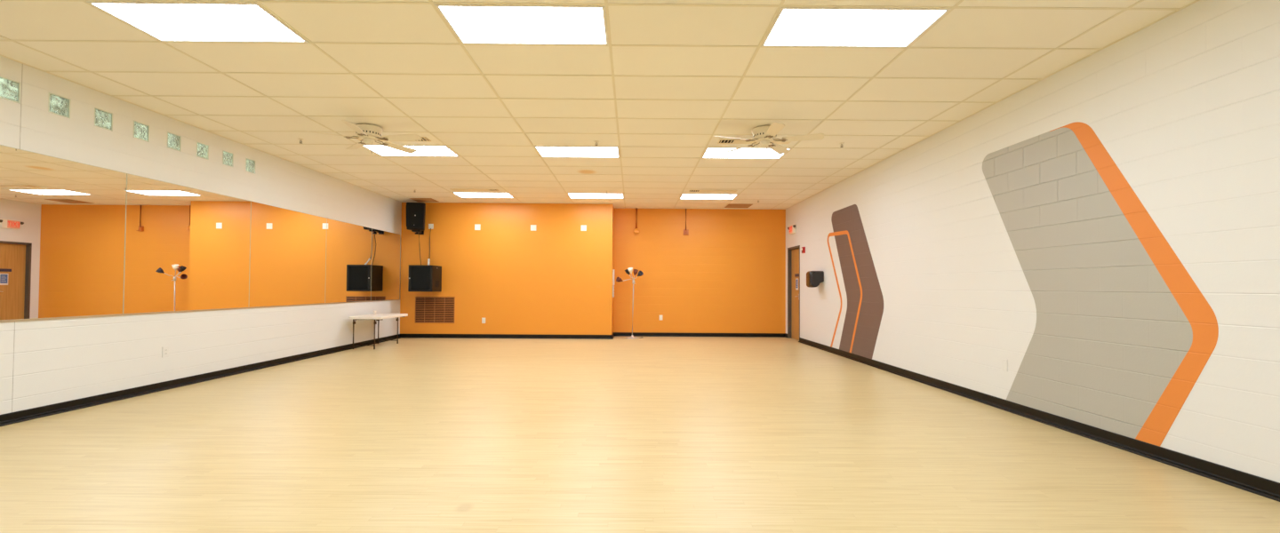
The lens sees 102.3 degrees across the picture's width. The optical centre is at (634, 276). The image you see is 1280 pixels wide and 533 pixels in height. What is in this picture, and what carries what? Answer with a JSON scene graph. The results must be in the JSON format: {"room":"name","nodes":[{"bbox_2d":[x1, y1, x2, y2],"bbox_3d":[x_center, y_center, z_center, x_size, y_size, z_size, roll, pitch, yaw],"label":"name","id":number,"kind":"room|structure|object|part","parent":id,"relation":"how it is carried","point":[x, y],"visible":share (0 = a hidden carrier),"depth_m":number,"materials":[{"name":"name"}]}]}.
{"room":"dance studio","nodes":[
{"label":"dance studio","id":0,"kind":"room"},
{"bbox_2d":[0,56,401,415],"bbox_3d":[-5.620,-0.405,4.963,0.200,3.412,16.350,0,-1,0],"label":"wall","id":1,"kind":"structure","parent":0,"point":[44,363],"depth_m":5.96,"materials":[{"name":"white paint"}]},
{"bbox_2d":[0,76,20,103],"bbox_3d":[-5.555,-1.651,4.534,0.092,0.188,0.188,0,-1,0],"label":"glass block","id":2,"kind":"object","parent":1,"relation":"in","point":[10,90],"visible":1,"depth_m":4.55,"materials":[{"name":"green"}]},
{"bbox_2d":[48,92,70,118],"bbox_3d":[-5.556,-1.642,4.945,0.092,0.188,0.188,0,-1,0],"label":"glass block","id":3,"kind":"object","parent":1,"relation":"in","point":[57,105],"visible":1,"depth_m":4.95,"materials":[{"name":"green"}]},
{"bbox_2d":[94,107,112,131],"bbox_3d":[-5.558,-1.634,5.356,0.092,0.188,0.188,0,-1,0],"label":"glass block","id":4,"kind":"object","parent":1,"relation":"in","point":[103,119],"visible":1,"depth_m":5.36,"materials":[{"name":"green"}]},
{"bbox_2d":[133,120,149,142],"bbox_3d":[-5.559,-1.626,5.768,0.092,0.188,0.188,0,-1,0],"label":"glass block","id":5,"kind":"object","parent":1,"relation":"in","point":[140,131],"visible":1,"depth_m":5.77,"materials":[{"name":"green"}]},
{"bbox_2d":[161,346,168,358],"bbox_3d":[-5.529,0.887,6.080,0.013,0.125,0.080,0,-1,0],"label":"wall outlet","id":6,"kind":"object","parent":1,"relation":"attached to","point":[165,349],"visible":1,"depth_m":6.08,"materials":[{"name":"white plastic"}]},
{"bbox_2d":[167,131,181,151],"bbox_3d":[-5.561,-1.618,6.179,0.092,0.188,0.188,0,-1,0],"label":"glass block","id":7,"kind":"object","parent":1,"relation":"in","point":[173,140],"visible":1,"depth_m":6.18,"materials":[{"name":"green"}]},
{"bbox_2d":[0,299,400,322],"bbox_3d":[-5.528,0.440,7.062,0.010,0.020,10.300,0,-1,0],"label":"trim","id":8,"kind":"structure","parent":1,"relation":"attached to","point":[134,314],"depth_m":5.95,"materials":[{"name":"gold metal"}]},
{"bbox_2d":[0,144,126,319],"bbox_3d":[-5.515,-0.376,4.671,0.006,1.533,1.822,0,-1,0],"label":"mirror panel","id":9,"kind":"object","parent":8,"relation":"on","point":[62,221],"visible":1,"depth_m":4.94,"materials":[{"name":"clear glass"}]},
{"bbox_2d":[122,173,250,313],"bbox_3d":[-5.522,-0.340,6.495,0.006,1.533,1.822,0,-1,0],"label":"mirror panel","id":10,"kind":"object","parent":8,"relation":"on","point":[186,248],"visible":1,"depth_m":6.29,"materials":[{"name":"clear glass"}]},
{"bbox_2d":[248,200,326,307],"bbox_3d":[-5.529,-0.304,8.322,0.006,1.533,1.827,0,-1,0],"label":"mirror panel","id":11,"kind":"object","parent":8,"relation":"on","point":[288,247],"visible":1,"depth_m":8.15,"materials":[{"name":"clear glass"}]},
{"bbox_2d":[325,218,371,303],"bbox_3d":[-5.535,-0.270,10.045,0.006,1.533,1.612,0,-1,0],"label":"mirror panel","id":12,"kind":"object","parent":8,"relation":"on","point":[348,246],"visible":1,"depth_m":9.93,"materials":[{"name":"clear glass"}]},
{"bbox_2d":[370,228,400,300],"bbox_3d":[-5.540,-0.240,11.519,0.006,1.533,1.332,0,-1,0],"label":"mirror panel","id":13,"kind":"object","parent":8,"relation":"on","point":[385,281],"visible":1,"depth_m":11.46,"materials":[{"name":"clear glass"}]},
{"bbox_2d":[0,334,401,426],"bbox_3d":[-5.494,1.250,4.581,0.070,0.088,15.250,0,-1,0],"label":"baseboard","id":14,"kind":"structure","parent":1,"relation":"attached to","point":[17,417],"depth_m":5.92,"materials":[{"name":"black plastic"}]},
{"bbox_2d":[196,141,208,159],"bbox_3d":[-5.562,-1.610,6.591,0.092,0.188,0.188,0,-1,0],"label":"glass block","id":15,"kind":"object","parent":1,"relation":"in","point":[202,149],"visible":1,"depth_m":6.59,"materials":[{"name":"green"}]},
{"bbox_2d":[222,150,233,167],"bbox_3d":[-5.564,-1.602,7.002,0.092,0.188,0.188,0,-1,0],"label":"glass block","id":16,"kind":"object","parent":1,"relation":"in","point":[228,158],"visible":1,"depth_m":7.01,"materials":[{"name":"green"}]},
{"bbox_2d":[245,158,255,174],"bbox_3d":[-5.565,-1.594,7.414,0.092,0.188,0.188,0,-1,0],"label":"glass block","id":17,"kind":"object","parent":1,"relation":"in","point":[250,164],"visible":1,"depth_m":7.42,"materials":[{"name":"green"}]},
{"bbox_2d":[399,236,400,299],"bbox_3d":[-5.541,-0.227,12.201,0.012,1.533,0.022,0,-1,0],"label":"trim","id":18,"kind":"structure","parent":1,"relation":"attached to","point":[400,236],"depth_m":12.20,"materials":[{"name":"gold metal"}]},
{"bbox_2d":[400,202,785,335],"bbox_3d":[-0.773,-0.221,12.704,9.550,3.412,0.900,0,-1,0],"label":"wall","id":19,"kind":"structure","parent":0,"point":[727,275],"depth_m":12.27,"materials":[{"name":"orange paint"}]},
{"bbox_2d":[406,202,425,234],"bbox_3d":[-5.053,-1.339,12.014,0.414,0.715,0.475,1,-1,-7],"label":"loudspeaker","id":20,"kind":"object","parent":19,"relation":"attached to","point":[415,212],"visible":1,"depth_m":11.79,"materials":[{"name":"black plastic"}]},
{"bbox_2d":[406,204,423,227],"bbox_3d":[-5.024,-1.391,11.789,0.394,0.540,0.009,1,-1,-7],"label":"grille","id":21,"kind":"object","parent":20,"relation":"attached to","point":[414,212],"depth_m":11.79,"materials":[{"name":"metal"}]},
{"bbox_2d":[408,264,441,291],"bbox_3d":[-4.840,0.044,11.940,0.546,0.600,0.596,0,-1,0],"label":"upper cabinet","id":22,"kind":"object","parent":19,"relation":"attached to","point":[421,277],"visible":1,"depth_m":11.66,"materials":[{"name":"black"}]},
{"bbox_3d":[-4.838,0.038,11.665,0.432,0.520,0.006,0,-1,0],"label":"glass","id":23,"kind":"part","parent":22,"relation":"part of","materials":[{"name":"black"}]},
{"bbox_2d":[428,224,433,229],"bbox_3d":[-4.836,-1.195,12.255,0.120,0.120,0.013,0,-1,0],"label":"wall outlet","id":24,"kind":"object","parent":19,"relation":"attached to","point":[430,226],"visible":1,"depth_m":12.25,"materials":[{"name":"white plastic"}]},
{"bbox_2d":[415,296,455,323],"bbox_3d":[-4.730,0.787,12.210,0.936,0.622,0.020,0,-1,0],"label":"air vent","id":25,"kind":"object","parent":19,"relation":"in","point":[428,309],"visible":1,"depth_m":12.21,"materials":[{"name":"brown metal"}]},
{"bbox_2d":[474,224,480,230],"bbox_3d":[-3.728,-1.177,12.258,0.135,0.135,0.013,0,-1,0],"label":"wall outlet","id":26,"kind":"object","parent":19,"relation":"attached to","point":[476,227],"visible":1,"depth_m":12.25,"materials":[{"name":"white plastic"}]},
{"bbox_2d":[530,224,535,231],"bbox_3d":[-2.402,-1.161,12.263,0.135,0.135,0.013,0,-1,0],"label":"wall outlet","id":27,"kind":"object","parent":19,"relation":"attached to","point":[532,227],"visible":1,"depth_m":12.26,"materials":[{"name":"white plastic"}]},
{"bbox_2d":[580,225,586,231],"bbox_3d":[-1.208,-1.157,12.267,0.135,0.135,0.013,0,-1,0],"label":"wall outlet","id":28,"kind":"object","parent":19,"relation":"attached to","point":[583,228],"visible":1,"depth_m":12.26,"materials":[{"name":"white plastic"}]},
{"bbox_2d":[400,332,785,339],"bbox_3d":[-0.878,1.434,12.556,9.338,0.095,0.730,0,-1,0],"label":"baseboard","id":29,"kind":"structure","parent":19,"relation":"attached to","point":[614,334],"depth_m":12.21,"materials":[{"name":"black plastic"}]},
{"bbox_2d":[612,269,614,297],"bbox_3d":[-0.510,0.162,12.497,0.044,0.680,0.100,0,-1,0],"label":"power strip","id":30,"kind":"object","parent":19,"relation":"attached to","point":[612,269],"visible":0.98,"depth_m":12.45,"materials":[{"name":"white plastic"}]},
{"bbox_2d":[632,208,639,234],"bbox_3d":[0.048,-1.390,12.952,0.156,0.655,0.056,0,-1,0],"label":"conduit","id":31,"kind":"object","parent":19,"relation":"attached to","point":[636,230],"visible":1,"depth_m":12.94,"materials":[{"name":"orange metal"}]},
{"bbox_2d":[683,208,688,234],"bbox_3d":[1.298,-1.383,12.954,0.130,0.652,0.060,0,-1,0],"label":"conduit","id":32,"kind":"object","parent":19,"relation":"attached to","point":[685,231],"visible":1,"depth_m":12.95,"materials":[{"name":"orange metal"}]},
{"bbox_2d":[0,0,1199,209],"bbox_3d":[-0.835,-1.990,5.012,9.850,0.220,16.450,0,-1,0],"label":"ceiling","id":33,"kind":"structure","parent":0,"point":[672,76],"depth_m":5.02,"materials":[{"name":"tile"}]},
{"bbox_2d":[86,1,308,42],"bbox_3d":[-3.245,-1.968,3.906,1.194,0.108,0.585,0,-1,0],"label":"ceiling light","id":34,"kind":"object","parent":33,"relation":"attached to","point":[164,21],"visible":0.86,"depth_m":3.88,"materials":[{"name":"white plastic"}]},
{"bbox_2d":[303,120,421,153],"bbox_3d":[-3.288,-1.708,6.471,1.333,0.318,1.272,0,-1,27],"label":"ceiling fan","id":35,"kind":"object","parent":33,"relation":"attached to","point":[369,133],"visible":1,"depth_m":6.36,"materials":[{"name":"beige metal"}]},
{"bbox_3d":[-3.710,-1.722,6.218,0.485,0.038,0.142,1,-1,-27],"label":"blade","id":36,"kind":"part","parent":35,"relation":"part of","materials":[{"name":"beige wood"}]},
{"bbox_3d":[-3.240,-1.724,5.981,0.142,0.038,0.485,1,-1,-9],"label":"blade","id":37,"kind":"part","parent":35,"relation":"part of","materials":[{"name":"beige wood"}]},
{"bbox_3d":[-3.629,-1.712,6.738,0.485,0.038,0.142,-1,-2,45],"label":"blade","id":38,"kind":"part","parent":35,"relation":"part of","materials":[{"name":"beige wood"}]},
{"bbox_3d":[-3.110,-1.707,6.822,0.142,0.038,0.485,0,-1,27],"label":"blade","id":39,"kind":"part","parent":35,"relation":"part of","materials":[{"name":"beige wood"}]},
{"bbox_3d":[-2.870,-1.714,6.355,0.485,0.038,0.142,0,-1,9],"label":"blade","id":40,"kind":"part","parent":35,"relation":"part of","materials":[{"name":"beige wood"}]},
{"bbox_2d":[352,136,431,141],"bbox_3d":[-3.257,-1.853,6.941,0.970,0.017,0.190,0,-1,0],"label":"ceiling vent","id":41,"kind":"object","parent":33,"relation":"in","point":[423,139],"visible":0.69,"depth_m":6.99,"materials":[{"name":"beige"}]},
{"bbox_2d":[362,144,459,156],"bbox_3d":[-3.259,-1.896,7.563,1.194,0.108,0.585,0,-1,0],"label":"ceiling light","id":42,"kind":"object","parent":33,"relation":"attached to","point":[381,150],"visible":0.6,"depth_m":7.59,"materials":[{"name":"white plastic"}]},
{"bbox_2d":[409,198,438,201],"bbox_3d":[-4.841,-1.766,11.880,0.500,0.012,0.480,0,-1,0],"label":"ceiling vent","id":43,"kind":"object","parent":33,"relation":"in","point":[414,199],"visible":1,"depth_m":11.83,"materials":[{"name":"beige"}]},
{"bbox_2d":[449,188,499,191],"bbox_3d":[-3.270,-1.781,10.585,0.970,0.017,0.190,0,-1,0],"label":"ceiling vent","id":44,"kind":"object","parent":33,"relation":"in","point":[452,189],"visible":1,"depth_m":10.54,"materials":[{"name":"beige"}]},
{"bbox_2d":[452,192,514,198],"bbox_3d":[-3.272,-1.824,11.220,1.194,0.108,0.585,0,-1,0],"label":"ceiling light","id":45,"kind":"object","parent":33,"relation":"attached to","point":[460,195],"visible":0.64,"depth_m":11.21,"materials":[{"name":"white plastic"}]},
{"bbox_2d":[434,4,608,45],"bbox_3d":[-0.807,-1.953,3.915,1.194,0.108,0.585,0,-1,0],"label":"ceiling light","id":46,"kind":"object","parent":33,"relation":"attached to","point":[472,24],"visible":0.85,"depth_m":3.89,"materials":[{"name":"white plastic"}]},
{"bbox_2d":[534,146,619,157],"bbox_3d":[-0.820,-1.880,7.572,1.194,0.108,0.585,0,-1,0],"label":"ceiling light","id":47,"kind":"object","parent":33,"relation":"attached to","point":[543,151],"visible":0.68,"depth_m":7.55,"materials":[{"name":"white plastic"}]},
{"bbox_2d":[567,193,623,199],"bbox_3d":[-0.834,-1.808,11.228,1.194,0.108,0.585,0,-1,0],"label":"ceiling light","id":48,"kind":"object","parent":33,"relation":"attached to","point":[572,196],"visible":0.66,"depth_m":11.22,"materials":[{"name":"white plastic"}]},
{"bbox_2d":[680,194,737,199],"bbox_3d":[1.605,-1.792,11.237,1.194,0.108,0.585,0,-1,0],"label":"ceiling light","id":49,"kind":"object","parent":33,"relation":"attached to","point":[683,196],"visible":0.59,"depth_m":11.24,"materials":[{"name":"white plastic"}]},
{"bbox_2d":[688,190,737,191],"bbox_3d":[1.604,-1.751,10.543,0.970,0.017,0.190,0,-1,0],"label":"ceiling vent","id":50,"kind":"object","parent":33,"relation":"in","point":[690,190],"visible":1,"depth_m":10.53,"materials":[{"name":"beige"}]},
{"bbox_2d":[724,203,752,207],"bbox_3d":[2.510,-1.708,12.456,0.574,0.012,0.580,0,-1,0],"label":"ceiling vent","id":51,"kind":"object","parent":33,"relation":"in","point":[730,205],"visible":1,"depth_m":12.39,"materials":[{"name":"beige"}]},
{"bbox_2d":[701,147,791,159],"bbox_3d":[1.618,-1.865,7.580,1.194,0.108,0.585,0,-1,0],"label":"ceiling light","id":52,"kind":"object","parent":33,"relation":"attached to","point":[709,152],"visible":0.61,"depth_m":7.59,"materials":[{"name":"white plastic"}]},
{"bbox_2d":[717,139,791,143],"bbox_3d":[1.617,-1.822,6.958,0.970,0.017,0.190,0,-1,0],"label":"ceiling vent","id":53,"kind":"object","parent":33,"relation":"in","point":[721,141],"visible":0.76,"depth_m":6.98,"materials":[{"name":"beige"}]},
{"bbox_2d":[712,122,823,155],"bbox_3d":[1.650,-1.677,6.444,1.333,0.318,1.272,0,-1,37],"label":"ceiling fan","id":54,"kind":"object","parent":33,"relation":"attached to","point":[766,134],"visible":1,"depth_m":6.29,"materials":[{"name":"beige metal"}]},
{"bbox_3d":[1.191,-1.690,6.268,0.485,0.038,0.142,1,-1,-17],"label":"blade","id":55,"kind":"part","parent":54,"relation":"part of","materials":[{"name":"beige wood"}]},
{"bbox_3d":[1.360,-1.679,6.766,0.142,0.038,0.485,1,-1,-35],"label":"blade","id":56,"kind":"part","parent":54,"relation":"part of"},
{"bbox_3d":[1.612,-1.694,5.953,0.142,0.038,0.485,0,-1,1],"label":"blade","id":57,"kind":"part","parent":54,"relation":"part of","materials":[{"name":"beige wood"}]},
{"bbox_3d":[1.886,-1.676,6.759,0.142,0.038,0.485,0,-1,37],"label":"blade","id":58,"kind":"part","parent":54,"relation":"part of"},
{"bbox_3d":[2.042,-1.685,6.256,0.485,0.038,0.142,0,-1,19],"label":"blade","id":59,"kind":"part","parent":54,"relation":"part of","materials":[{"name":"beige wood"}]},
{"bbox_2d":[760,7,951,47],"bbox_3d":[1.631,-1.937,3.923,1.194,0.108,0.585,0,-1,0],"label":"ceiling light","id":60,"kind":"object","parent":33,"relation":"attached to","point":[792,27],"visible":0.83,"depth_m":3.90,"materials":[{"name":"white plastic"}]},
{"bbox_2d":[0,336,1279,532],"bbox_3d":[-0.857,1.406,4.945,9.850,0.150,16.450,0,-1,0],"label":"floor","id":61,"kind":"structure","parent":0,"point":[619,435],"depth_m":3.78,"materials":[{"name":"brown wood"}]},
{"bbox_2d":[348,313,407,349],"bbox_3d":[-5.152,1.095,10.427,0.635,0.635,1.190,0,-1,0],"label":"folding table","id":62,"kind":"object","parent":61,"relation":"on","point":[378,316],"visible":1,"depth_m":10.02,"materials":[{"name":"white plastic"}]},
{"bbox_3d":[-5.438,1.110,9.980,0.036,0.583,0.036,0,-1,0],"label":"leg","id":63,"kind":"part","parent":62,"relation":"part of","materials":[{"name":"brown metal"}]},
{"bbox_3d":[-5.033,1.113,9.982,0.036,0.583,0.036,0,-1,0],"label":"leg","id":64,"kind":"part","parent":62,"relation":"part of","materials":[{"name":"brown metal"}]},
{"bbox_3d":[-5.036,1.132,10.961,0.036,0.583,0.036,0,-1,0],"label":"leg","id":65,"kind":"part","parent":62,"relation":"part of","materials":[{"name":"brown metal"}]},
{"bbox_2d":[616,267,643,338],"bbox_3d":[-0.114,0.630,12.467,0.660,1.708,0.670,0,-1,0],"label":"floor lamp","id":66,"kind":"object","parent":61,"relation":"on","point":[628,270],"visible":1,"depth_m":12.41,"materials":[{"name":"silver metal"}]},
{"bbox_3d":[-0.360,0.064,12.273,0.158,0.130,0.131,0,-1,0],"label":"lamp shade","id":67,"kind":"part","parent":66,"relation":"part of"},
{"bbox_3d":[-0.102,-0.148,12.372,0.130,0.154,0.131,0,-1,0],"label":"lamp shade","id":68,"kind":"part","parent":66,"relation":"part of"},
{"bbox_3d":[0.138,-0.076,12.215,0.149,0.146,0.136,0,-1,0],"label":"lamp shade","id":69,"kind":"part","parent":66,"relation":"part of","materials":[{"name":"plastic"}]},
{"bbox_2d":[785,0,1279,482],"bbox_3d":[3.930,-0.344,4.997,0.200,3.412,16.350,0,-1,0],"label":"wall","id":70,"kind":"structure","parent":0,"point":[1186,106],"depth_m":3.93,"materials":[{"name":"white paint"}]},
{"bbox_2d":[787,224,796,234],"bbox_3d":[3.766,-1.129,12.329,0.085,0.210,0.488,0,-1,0],"label":"exit sign","id":71,"kind":"object","parent":70,"relation":"attached to","point":[792,228],"visible":1,"depth_m":12.24,"materials":[{"name":"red plastic"}]},
{"bbox_2d":[787,245,799,340],"bbox_3d":[3.862,0.394,12.316,0.134,2.225,0.915,0,-1,0],"label":"door","id":72,"kind":"structure","parent":70,"relation":"in","point":[793,252],"depth_m":12.52,"materials":[{"name":"brown wood"}]},
{"bbox_2d":[806,271,823,287],"bbox_3d":[3.667,0.053,10.514,0.281,0.340,0.290,0,-1,0],"label":"wall dispenser","id":73,"kind":"object","parent":70,"relation":"attached to","point":[813,278],"visible":1,"depth_m":10.37,"materials":[{"name":"black"}]},
{"bbox_2d":[827,204,883,359],"bbox_3d":[3.812,0.044,9.042,0.001,2.605,2.287,0,-1,0],"label":"wall mural","id":74,"kind":"object","parent":70,"relation":"attached to","point":[865,300],"visible":1,"depth_m":8.85,"materials":[{"name":"brown paint"}]},
{"bbox_2d":[1001,359,1007,371],"bbox_3d":[3.818,0.913,5.317,0.010,0.120,0.075,0,-1,0],"label":"blank plate","id":75,"kind":"object","parent":70,"relation":"attached to","point":[1004,363],"visible":1,"depth_m":5.31,"materials":[{"name":"white plastic"}]},
{"bbox_2d":[784,333,1279,502],"bbox_3d":[3.798,1.311,4.958,0.042,0.100,15.939,0,-1,0],"label":"baseboard","id":76,"kind":"structure","parent":70,"relation":"attached to","point":[1258,485],"depth_m":4.16,"materials":[{"name":"black plastic"}]},
{"bbox_2d":[982,121,1218,447],"bbox_3d":[3.829,-0.046,4.528,0.001,2.607,2.273,0,-1,0],"label":"wall mural","id":77,"kind":"object","parent":70,"relation":"attached to","point":[1124,334],"visible":1,"depth_m":4.28,"materials":[{"name":"grey paint"}]}
]}

